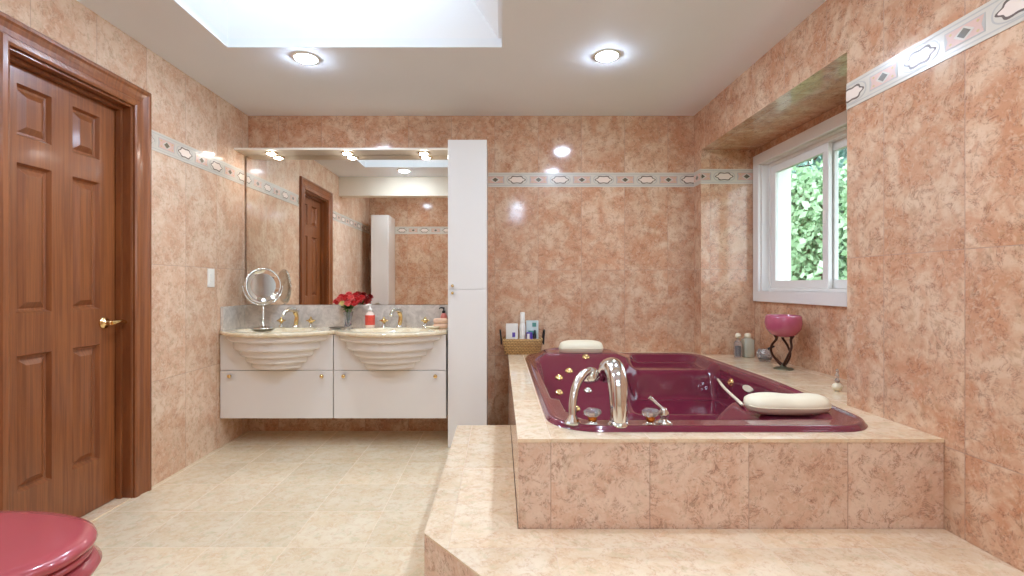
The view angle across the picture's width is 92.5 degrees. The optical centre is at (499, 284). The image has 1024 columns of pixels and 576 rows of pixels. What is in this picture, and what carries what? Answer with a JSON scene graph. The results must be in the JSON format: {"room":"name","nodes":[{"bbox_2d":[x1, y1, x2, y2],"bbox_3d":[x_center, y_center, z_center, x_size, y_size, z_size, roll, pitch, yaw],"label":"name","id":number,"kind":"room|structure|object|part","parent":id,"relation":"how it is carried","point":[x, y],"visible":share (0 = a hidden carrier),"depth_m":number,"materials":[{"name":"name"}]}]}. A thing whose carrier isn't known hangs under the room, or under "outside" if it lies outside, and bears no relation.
{"room":"bathroom","nodes":[
{"label":"bathroom","id":0,"kind":"room"},
{"bbox_2d":[0,0,247,485],"bbox_3d":[-2.025,-0.090,0.598,0.150,2.440,6.395,0,0,0],"label":"wall","id":1,"kind":"structure","parent":0,"point":[199,216],"depth_m":2.99,"materials":[{"name":"tile"}]},
{"bbox_2d":[0,11,151,521],"bbox_3d":[-2.011,0.035,2.268,0.176,2.190,0.885,0,0,0],"label":"door","id":2,"kind":"structure","parent":1,"relation":"in","point":[76,154],"depth_m":2.31,"materials":[{"name":"brown wood"}]},
{"bbox_3d":[-1.992,0.193,2.536,0.061,0.062,0.134,0,0,0],"label":"handle","id":3,"kind":"part","parent":2,"relation":"part of","materials":[{"name":"gold metal"}]},
{"bbox_2d":[152,130,243,184],"bbox_3d":[-1.948,-0.814,3.232,0.005,0.112,0.993,0,0,0],"label":"trim","id":4,"kind":"structure","parent":1,"relation":"attached to","point":[163,144],"depth_m":3.12,"materials":[{"name":"white tile"}]},
{"bbox_2d":[207,269,214,286],"bbox_3d":[-1.944,-0.048,3.300,0.012,0.125,0.076,0,0,0],"label":"light switch","id":5,"kind":"object","parent":1,"relation":"attached to","point":[210,272],"visible":1,"depth_m":3.29,"materials":[{"name":"white plastic"}]},
{"bbox_2d":[91,431,449,575],"bbox_3d":[-0.274,1.190,0.647,3.753,0.120,6.495,0,0,0],"label":"floor","id":6,"kind":"structure","parent":0,"point":[261,503],"depth_m":2.44,"materials":[{"name":"beige tile"}]},
{"bbox_2d":[0,511,101,575],"bbox_3d":[-1.496,0.759,1.225,0.899,0.742,0.490,0,0,0],"label":"toilet","id":7,"kind":"object","parent":6,"relation":"on","point":[32,543],"visible":1,"depth_m":1.26,"materials":[{"name":"red ceramic"}]},
{"bbox_3d":[-1.398,0.707,1.225,0.662,0.022,0.438,0,0,0],"label":"seat","id":8,"kind":"part","parent":7,"relation":"part of","materials":[{"name":"red ceramic"}]},
{"bbox_3d":[-1.396,0.925,1.225,0.698,0.410,0.464,0,0,0],"label":"bowl","id":9,"kind":"part","parent":7,"relation":"part of","materials":[{"name":"red ceramic"}]},
{"bbox_2d":[448,140,487,447],"bbox_3d":[-0.227,0.062,3.582,0.269,2.136,0.423,0,0,0],"label":"tall cabinet","id":10,"kind":"object","parent":6,"relation":"on","point":[467,159],"visible":0.91,"depth_m":3.39,"materials":[{"name":"white paint"}]},
{"bbox_3d":[-0.227,0.579,3.401,0.269,1.095,0.018,0,0,0],"label":"door","id":11,"kind":"part","parent":10,"relation":"part of","materials":[{"name":"white paint"}]},
{"bbox_3d":[-0.227,-0.488,3.401,0.269,1.036,0.018,0,0,0],"label":"door","id":12,"kind":"part","parent":10,"relation":"part of","materials":[{"name":"white paint"}]},
{"bbox_2d":[424,425,1023,575],"bbox_3d":[0.625,0.977,2.018,1.752,0.306,1.725,0,0,0],"label":"platform","id":13,"kind":"object","parent":6,"relation":"on","point":[472,529],"visible":0.9,"depth_m":1.55,"materials":[{"name":"tile"}]},
{"bbox_2d":[508,352,943,528],"bbox_3d":[0.983,0.825,2.724,1.845,0.609,2.138,0,0,0],"label":"surround","id":14,"kind":"object","parent":6,"relation":"on","point":[888,474],"visible":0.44,"depth_m":1.66,"materials":[{"name":"tile"}]},
{"bbox_3d":[0.086,0.977,2.747,0.048,0.305,2.093,0,0,0],"label":"panel","id":15,"kind":"part","parent":14,"relation":"part of","materials":[{"name":"tile"}]},
{"bbox_2d":[499,329,544,354],"bbox_3d":[0.168,0.427,3.714,0.344,0.184,0.142,0,0,0],"label":"wicker basket","id":16,"kind":"object","parent":14,"relation":"on","point":[518,346],"visible":0.98,"depth_m":3.65,"materials":[{"name":"brown wicker"}]},
{"bbox_2d":[506,323,517,338],"bbox_3d":[0.090,0.399,3.701,0.090,0.215,0.042,0,0,0],"label":"box","id":17,"kind":"object","parent":16,"relation":"in","point":[511,328],"visible":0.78,"depth_m":3.68,"materials":[{"name":"white cardboard"}]},
{"bbox_2d":[519,312,524,338],"bbox_3d":[0.170,0.356,3.712,0.046,0.300,0.046,0,0,0],"label":"lotion bottle","id":18,"kind":"object","parent":16,"relation":"in","point":[522,314],"visible":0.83,"depth_m":3.69,"materials":[{"name":"white plastic"}]},
{"bbox_2d":[526,332,532,338],"bbox_3d":[0.223,0.431,3.697,0.045,0.150,0.029,0,0,0],"label":"pack","id":19,"kind":"object","parent":16,"relation":"in","point":[529,335],"visible":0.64,"depth_m":3.69,"materials":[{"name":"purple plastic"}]},
{"bbox_2d":[526,320,537,338],"bbox_3d":[0.246,0.389,3.739,0.092,0.235,0.038,0,0,0],"label":"box","id":20,"kind":"object","parent":16,"relation":"in","point":[531,325],"visible":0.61,"depth_m":3.72,"materials":[{"name":"white cardboard"}]},
{"bbox_3d":[0.330,0.390,3.714,0.019,0.110,0.102,0,0,0],"label":"handle","id":21,"kind":"part","parent":16,"relation":"part of","materials":[{"name":"black plastic"}]},
{"bbox_2d":[525,348,867,431],"bbox_3d":[0.820,0.688,2.682,1.284,0.484,1.907,0,0,0],"label":"tub","id":22,"kind":"object","parent":14,"relation":"in","point":[699,393],"depth_m":2.92,"materials":[{"name":"ceramic"}]},
{"bbox_2d":[559,340,603,352],"bbox_3d":[0.565,0.439,3.419,0.310,0.112,0.130,0,0,0],"label":"pillow","id":23,"kind":"object","parent":22,"relation":"on","point":[569,346],"visible":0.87,"depth_m":3.37,"materials":[{"name":"beige plastic"}]},
{"bbox_2d":[565,367,600,425],"bbox_3d":[0.307,0.408,1.832,0.184,0.191,0.070,0,0,-43],"label":"shower","id":24,"kind":"object","parent":22,"relation":"on","point":[590,375],"visible":1,"depth_m":1.80,"materials":[{"name":"silver metal"}]},
{"bbox_3d":[0.296,0.399,1.822,0.123,0.173,0.039,0,0,-44],"label":"handle","id":25,"kind":"part","parent":24,"relation":"part of","materials":[{"name":"silver metal"}]},
{"bbox_3d":[0.335,0.477,1.775,0.064,0.063,0.058,0,0,0],"label":"bath valve knob","id":26,"kind":"part","parent":22,"relation":"part of","materials":[{"name":"clear glass"}]},
{"bbox_3d":[0.335,0.483,1.775,0.034,0.025,0.034,0,0,0],"label":"stem","id":27,"kind":"part","parent":22,"relation":"part of","materials":[{"name":"orange metal"}]},
{"bbox_3d":[0.335,0.461,1.775,0.064,0.031,0.058,0,0,0],"label":"crystal knob","id":28,"kind":"part","parent":22,"relation":"part of","materials":[{"name":"clear glass"}]},
{"bbox_2d":[598,357,629,428],"bbox_3d":[0.428,0.392,1.849,0.087,0.234,0.229,0,0,0],"label":"spout","id":29,"kind":"object","parent":22,"relation":"on","point":[612,370],"visible":0.98,"depth_m":1.76,"materials":[{"name":"silver metal"}]},
{"bbox_3d":[0.545,0.477,1.775,0.064,0.063,0.058,0,0,0],"label":"bath valve knob","id":30,"kind":"part","parent":22,"relation":"part of","materials":[{"name":"clear glass"}]},
{"bbox_3d":[0.545,0.483,1.775,0.034,0.025,0.034,0,0,0],"label":"stem","id":31,"kind":"part","parent":22,"relation":"part of","materials":[{"name":"orange metal"}]},
{"bbox_3d":[0.545,0.461,1.775,0.064,0.031,0.058,0,0,0],"label":"crystal knob","id":32,"kind":"part","parent":22,"relation":"part of","materials":[{"name":"clear glass"}]},
{"bbox_2d":[648,396,671,424],"bbox_3d":[0.592,0.460,1.805,0.085,0.098,0.062,0,0,0],"label":"lever","id":33,"kind":"object","parent":22,"relation":"on","point":[663,414],"visible":0.96,"depth_m":1.79,"materials":[{"name":"silver metal"}]},
{"bbox_3d":[0.578,0.437,1.813,0.059,0.053,0.016,0,0,14],"label":"lever","id":34,"kind":"part","parent":33,"relation":"part of","materials":[{"name":"silver metal"}]},
{"bbox_3d":[1.390,0.581,2.748,0.016,0.036,0.099,0,0,0],"label":"strap plate","id":35,"kind":"part","parent":22,"relation":"part of","materials":[{"name":"beige plastic"}]},
{"bbox_2d":[743,392,831,415],"bbox_3d":[1.160,0.481,1.984,0.332,0.086,0.136,0,0,0],"label":"pillow","id":36,"kind":"object","parent":22,"relation":"on","point":[766,403],"visible":1,"depth_m":1.94,"materials":[{"name":"beige plastic"}]},
{"bbox_2d":[734,333,741,357],"bbox_3d":[1.715,0.432,3.530,0.056,0.175,0.056,0,0,0],"label":"perfume bottle","id":37,"kind":"object","parent":14,"relation":"on","point":[737,344],"visible":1,"depth_m":3.51,"materials":[{"name":"clear glass"}]},
{"bbox_2d":[741,333,753,356],"bbox_3d":[1.790,0.433,3.540,0.068,0.171,0.068,0,0,0],"label":"bottle","id":38,"kind":"object","parent":14,"relation":"on","point":[747,341],"visible":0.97,"depth_m":3.51,"materials":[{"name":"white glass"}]},
{"bbox_3d":[1.790,0.364,3.540,0.046,0.032,0.046,0,0,0],"label":"lid","id":39,"kind":"part","parent":38,"relation":"part of","materials":[{"name":"beige plastic"}]},
{"bbox_2d":[756,346,774,361],"bbox_3d":[1.800,0.465,3.329,0.100,0.110,0.102,0,0,-45],"label":"glass candle holder","id":40,"kind":"object","parent":14,"relation":"on","point":[763,354],"visible":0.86,"depth_m":3.30,"materials":[{"name":"clear glass"}]},
{"bbox_2d":[764,314,802,370],"bbox_3d":[1.752,0.353,3.030,0.210,0.334,0.210,0,0,0],"label":"bowl","id":41,"kind":"object","parent":14,"relation":"on","point":[778,325],"visible":1,"depth_m":2.97,"materials":[{"name":"pink glass"}]},
{"bbox_3d":[1.720,0.404,3.043,0.073,0.200,0.063,0,0,0],"label":"leg","id":42,"kind":"part","parent":41,"relation":"part of","materials":[{"name":"brown metal"}]},
{"bbox_3d":[1.784,0.404,3.056,0.066,0.200,0.070,0,0,0],"label":"leg","id":43,"kind":"part","parent":41,"relation":"part of","materials":[{"name":"brown metal"}]},
{"bbox_3d":[1.766,0.404,2.994,0.061,0.200,0.075,0,0,0],"label":"leg","id":44,"kind":"part","parent":41,"relation":"part of","materials":[{"name":"brown metal"}]},
{"bbox_2d":[832,369,842,390],"bbox_3d":[1.655,0.467,2.405,0.052,0.110,0.039,0,0,0],"label":"bottle","id":45,"kind":"object","parent":14,"relation":"on","point":[837,386],"visible":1,"depth_m":2.40,"materials":[{"name":"beige plastic"}]},
{"bbox_2d":[186,0,501,37],"bbox_3d":[-0.745,-1.615,2.360,1.590,0.510,0.760,0,0,0],"label":"skylight","id":46,"kind":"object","parent":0,"point":[233,18],"depth_m":2.70,"materials":[{"name":"glass"}]},
{"bbox_2d":[77,0,825,115],"bbox_3d":[-0.015,-1.335,0.647,4.270,0.050,6.495,0,0,0],"label":"ceiling","id":47,"kind":"structure","parent":0,"point":[677,56],"depth_m":2.86,"materials":[{"name":"paint"}]},
{"bbox_2d":[291,52,319,64],"bbox_3d":[-1.120,-1.300,2.830,0.156,0.020,0.156,0,0,0],"label":"recessed light","id":48,"kind":"object","parent":47,"relation":"in","point":[301,57],"visible":1,"depth_m":2.81,"materials":[{"name":"white glass"}]},
{"bbox_2d":[593,49,620,61],"bbox_3d":[0.610,-1.300,2.800,0.156,0.020,0.156,0,0,0],"label":"recessed light","id":49,"kind":"object","parent":47,"relation":"in","point":[608,55],"visible":1,"depth_m":2.77,"materials":[{"name":"white glass"}]},
{"bbox_2d":[248,116,693,430],"bbox_3d":[-0.015,-0.090,3.845,4.270,2.440,0.100,0,0,0],"label":"wall","id":50,"kind":"structure","parent":0,"point":[613,267],"depth_m":3.79,"materials":[{"name":"tile"}]},
{"bbox_2d":[220,334,333,417],"bbox_3d":[-1.552,0.634,3.489,0.785,0.587,0.608,0,0,0],"label":"vanity cabinet","id":51,"kind":"object","parent":50,"relation":"attached to","point":[280,377],"visible":0.97,"depth_m":3.40,"materials":[{"name":"white paint"}]},
{"bbox_3d":[-1.552,0.467,3.411,0.783,0.246,0.018,0,0,0],"label":"panel","id":52,"kind":"part","parent":51,"relation":"part of","materials":[{"name":"white paint"}]},
{"bbox_3d":[-1.552,0.760,3.411,0.783,0.332,0.018,0,0,0],"label":"door","id":53,"kind":"part","parent":51,"relation":"part of","materials":[{"name":"white paint"}]},
{"bbox_2d":[219,305,447,337],"bbox_3d":[-1.160,0.288,3.477,1.575,0.273,0.631,0,0,0],"label":"countertop","id":54,"kind":"structure","parent":51,"relation":"on","point":[236,321],"depth_m":3.70,"materials":[{"name":"beige stone"}]},
{"bbox_2d":[242,268,282,328],"bbox_3d":[-1.722,0.094,3.560,0.201,0.442,0.214,0,0,0],"label":"magnifying mirror","id":55,"kind":"object","parent":54,"relation":"on","point":[262,286],"visible":1,"depth_m":3.55,"materials":[{"name":"silver metal"}]},
{"bbox_2d":[247,270,278,300],"bbox_3d":[-1.718,0.004,3.556,0.021,0.226,0.226,0,0,43],"label":"mirror glass","id":56,"kind":"object","parent":55,"relation":"attached to","point":[262,285],"depth_m":3.55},
{"bbox_2d":[277,317,285,327],"bbox_3d":[-1.625,0.275,3.640,0.054,0.080,0.050,0,0,42],"label":"handle","id":57,"kind":"object","parent":54,"relation":"on","point":[281,320],"visible":1,"depth_m":3.63,"materials":[{"name":"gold metal"}]},
{"bbox_2d":[282,307,298,327],"bbox_3d":[-1.525,0.239,3.576,0.055,0.152,0.164,0,0,9],"label":"faucet","id":58,"kind":"object","parent":54,"relation":"on","point":[295,311],"visible":0.99,"depth_m":3.61,"materials":[{"name":"silver metal"}]},
{"bbox_3d":[-1.531,0.195,3.574,0.036,0.065,0.159,0,0,22],"label":"spout","id":59,"kind":"part","parent":58,"relation":"part of","materials":[{"name":"silver metal"}]},
{"bbox_2d":[306,317,314,327],"bbox_3d":[-1.405,0.275,3.640,0.054,0.080,0.050,0,0,42],"label":"handle","id":60,"kind":"object","parent":54,"relation":"on","point":[310,320],"visible":1,"depth_m":3.63,"materials":[{"name":"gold metal"}]},
{"bbox_2d":[329,326,344,328],"bbox_3d":[-1.175,0.307,3.530,0.124,0.012,0.074,0,0,0],"label":"dish","id":61,"kind":"object","parent":54,"relation":"on","point":[333,327],"visible":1,"depth_m":3.51,"materials":[{"name":"grey metal"}]},
{"bbox_2d":[333,292,365,327],"bbox_3d":[-1.111,0.182,3.591,0.239,0.267,0.150,0,0,0],"label":"flower vase","id":62,"kind":"object","parent":54,"relation":"on","point":[354,299],"visible":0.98,"depth_m":3.58,"materials":[{"name":"clear glass"}]},
{"bbox_2d":[365,304,374,327],"bbox_3d":[-0.955,0.226,3.600,0.072,0.177,0.054,0,0,0],"label":"soap bottle","id":63,"kind":"object","parent":54,"relation":"on","point":[369,317],"visible":0.99,"depth_m":3.58,"materials":[{"name":"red plastic"}]},
{"bbox_2d":[379,317,387,327],"bbox_3d":[-0.862,0.275,3.640,0.054,0.080,0.050,0,0,42],"label":"handle","id":64,"kind":"object","parent":54,"relation":"on","point":[383,320],"visible":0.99,"depth_m":3.63,"materials":[{"name":"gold metal"}]},
{"bbox_2d":[389,307,402,327],"bbox_3d":[-0.755,0.239,3.576,0.055,0.152,0.164,0,0,9],"label":"faucet","id":65,"kind":"object","parent":54,"relation":"on","point":[398,310],"visible":1,"depth_m":3.61,"materials":[{"name":"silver metal"}]},
{"bbox_3d":[-0.761,0.195,3.574,0.036,0.065,0.159,0,0,22],"label":"spout","id":66,"kind":"part","parent":65,"relation":"part of","materials":[{"name":"silver metal"}]},
{"bbox_2d":[421,317,429,327],"bbox_3d":[-0.555,0.275,3.640,0.054,0.080,0.050,0,0,42],"label":"handle","id":67,"kind":"object","parent":54,"relation":"on","point":[425,320],"visible":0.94,"depth_m":3.63,"materials":[{"name":"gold metal"}]},
{"bbox_2d":[425,326,439,328],"bbox_3d":[-0.490,0.306,3.550,0.112,0.017,0.078,0,0,0],"label":"soap dish","id":68,"kind":"object","parent":54,"relation":"on","point":[427,327],"visible":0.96,"depth_m":3.52,"materials":[{"name":"beige ceramic"}]},
{"bbox_2d":[433,323,447,327],"bbox_3d":[-0.432,0.297,3.580,0.107,0.034,0.082,0,0,0],"label":"folded washcloth","id":69,"kind":"object","parent":54,"relation":"on","point":[444,325],"visible":0.8,"depth_m":3.54,"materials":[{"name":"pink fabric"}]},
{"bbox_2d":[433,318,447,323],"bbox_3d":[-0.432,0.262,3.580,0.107,0.034,0.082,0,0,0],"label":"folded washcloth","id":70,"kind":"object","parent":69,"relation":"on","point":[436,320],"visible":0.98,"depth_m":3.54,"materials":[{"name":"pink fabric"}]},
{"bbox_2d":[439,307,446,317],"bbox_3d":[-0.422,0.239,3.661,0.055,0.152,0.050,0,0,29],"label":"lotion bottle","id":71,"kind":"object","parent":54,"relation":"on","point":[443,315],"visible":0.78,"depth_m":3.65,"materials":[{"name":"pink plastic"}]},
{"bbox_2d":[234,148,447,155],"bbox_3d":[-1.161,-0.998,3.692,1.577,0.016,0.204,0,0,0],"label":"shelf","id":72,"kind":"object","parent":50,"relation":"attached to","point":[245,151],"visible":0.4,"depth_m":3.63,"materials":[{"name":"beige paint"}]},
{"bbox_2d":[265,151,277,155],"bbox_3d":[-1.715,-0.982,3.675,0.086,0.016,0.086,0,0,0],"label":"recessed light","id":73,"kind":"object","parent":72,"relation":"attached to","point":[267,152],"visible":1,"depth_m":3.66,"materials":[{"name":"white glass"}]},
{"bbox_2d":[341,151,352,155],"bbox_3d":[-1.145,-0.982,3.675,0.086,0.016,0.086,0,0,0],"label":"recessed light","id":74,"kind":"object","parent":72,"relation":"attached to","point":[346,153],"visible":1,"depth_m":3.66,"materials":[{"name":"white glass"}]},
{"bbox_2d":[418,151,428,155],"bbox_3d":[-0.572,-0.982,3.675,0.086,0.016,0.086,0,0,0],"label":"recessed light","id":75,"kind":"object","parent":72,"relation":"attached to","point":[422,153],"visible":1,"depth_m":3.66,"materials":[{"name":"white glass"}]},
{"bbox_2d":[247,156,447,304],"bbox_3d":[-1.152,-0.419,3.764,1.560,1.138,0.059,0,0,0],"label":"wall mirror","id":76,"kind":"object","parent":50,"relation":"attached to","point":[375,228],"visible":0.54,"depth_m":3.73,"materials":[{"name":"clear mirror"}]},
{"bbox_2d":[334,334,447,417],"bbox_3d":[-0.764,0.634,3.489,0.781,0.587,0.608,0,0,0],"label":"vanity cabinet","id":77,"kind":"object","parent":50,"relation":"attached to","point":[401,377],"visible":0.96,"depth_m":3.40,"materials":[{"name":"white paint"}]},
{"bbox_3d":[-0.764,0.467,3.411,0.779,0.246,0.018,0,0,0],"label":"panel","id":78,"kind":"part","parent":77,"relation":"part of","materials":[{"name":"white paint"}]},
{"bbox_3d":[-0.764,0.760,3.411,0.779,0.332,0.018,0,0,0],"label":"door","id":79,"kind":"part","parent":77,"relation":"part of","materials":[{"name":"white paint"}]},
{"bbox_2d":[488,173,693,186],"bbox_3d":[0.707,-0.814,3.793,1.593,0.112,0.005,0,0,0],"label":"trim","id":80,"kind":"structure","parent":50,"relation":"attached to","point":[494,179],"depth_m":3.79,"materials":[{"name":"white tile"}]},
{"bbox_2d":[694,0,1023,571],"bbox_3d":[1.812,-0.090,0.598,0.617,2.440,6.395,0,0,0],"label":"wall","id":81,"kind":"structure","parent":0,"point":[928,337],"depth_m":1.79,"materials":[{"name":"tile"}]},
{"bbox_2d":[694,169,700,186],"bbox_3d":[1.501,-0.814,3.728,0.005,0.112,0.125,0,0,0],"label":"trim","id":82,"kind":"structure","parent":81,"relation":"attached to","point":[697,175],"depth_m":3.72,"materials":[{"name":"white tile"}]},
{"bbox_2d":[701,169,752,183],"bbox_3d":[1.704,-0.811,3.662,0.402,0.112,0.005,0,0,0],"label":"trim","id":83,"kind":"structure","parent":81,"relation":"attached to","point":[708,176],"depth_m":3.66,"materials":[{"name":"white tile"}]},
{"bbox_2d":[753,110,846,306],"bbox_3d":[2.002,-0.417,2.893,0.235,1.075,1.533,0,0,0],"label":"window","id":84,"kind":"structure","parent":81,"relation":"in","point":[772,282],"depth_m":3.30,"materials":[{"name":"white plastic"}]},
{"bbox_3d":[1.975,-0.417,3.238,0.026,0.877,0.622,0,0,0],"label":"sash","id":85,"kind":"part","parent":84,"relation":"part of","materials":[{"name":"white plastic"}]},
{"bbox_3d":[2.011,-0.417,2.607,0.026,0.877,0.752,0,0,0],"label":"sash","id":86,"kind":"part","parent":84,"relation":"part of","materials":[{"name":"white plastic"}]},
{"bbox_2d":[846,0,1023,109],"bbox_3d":[1.501,-0.814,0.472,0.005,0.112,3.300,0,0,0],"label":"trim","id":87,"kind":"structure","parent":81,"relation":"attached to","point":[994,17],"depth_m":1.67,"materials":[{"name":"white tile"}]},
{"label":"outside","id":88,"kind":"structure","parent":0,"visible":0},
{"bbox_3d":[21.150,4.180,14.000,37.700,0.100,52.000,0,0,0],"label":"lawn","id":89,"kind":"structure","parent":88,"visible":0},
{"bbox_2d":[791,157,846,279],"bbox_3d":[5.162,0.898,8.147,3.571,6.479,3.299,0,0,-37],"label":"foliage","id":90,"kind":"object","parent":89,"relation":"on","point":[806,190],"visible":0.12,"depth_m":7.66,"materials":[{"name":"green plant"}]},
{"bbox_2d":[792,148,846,177],"bbox_3d":[6.979,-0.968,11.269,4.721,10.204,4.992,0,0,-25],"label":"tree","id":91,"kind":"object","parent":89,"relation":"on","point":[841,153],"visible":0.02,"depth_m":10.69,"materials":[{"name":"green plant"}]}
]}

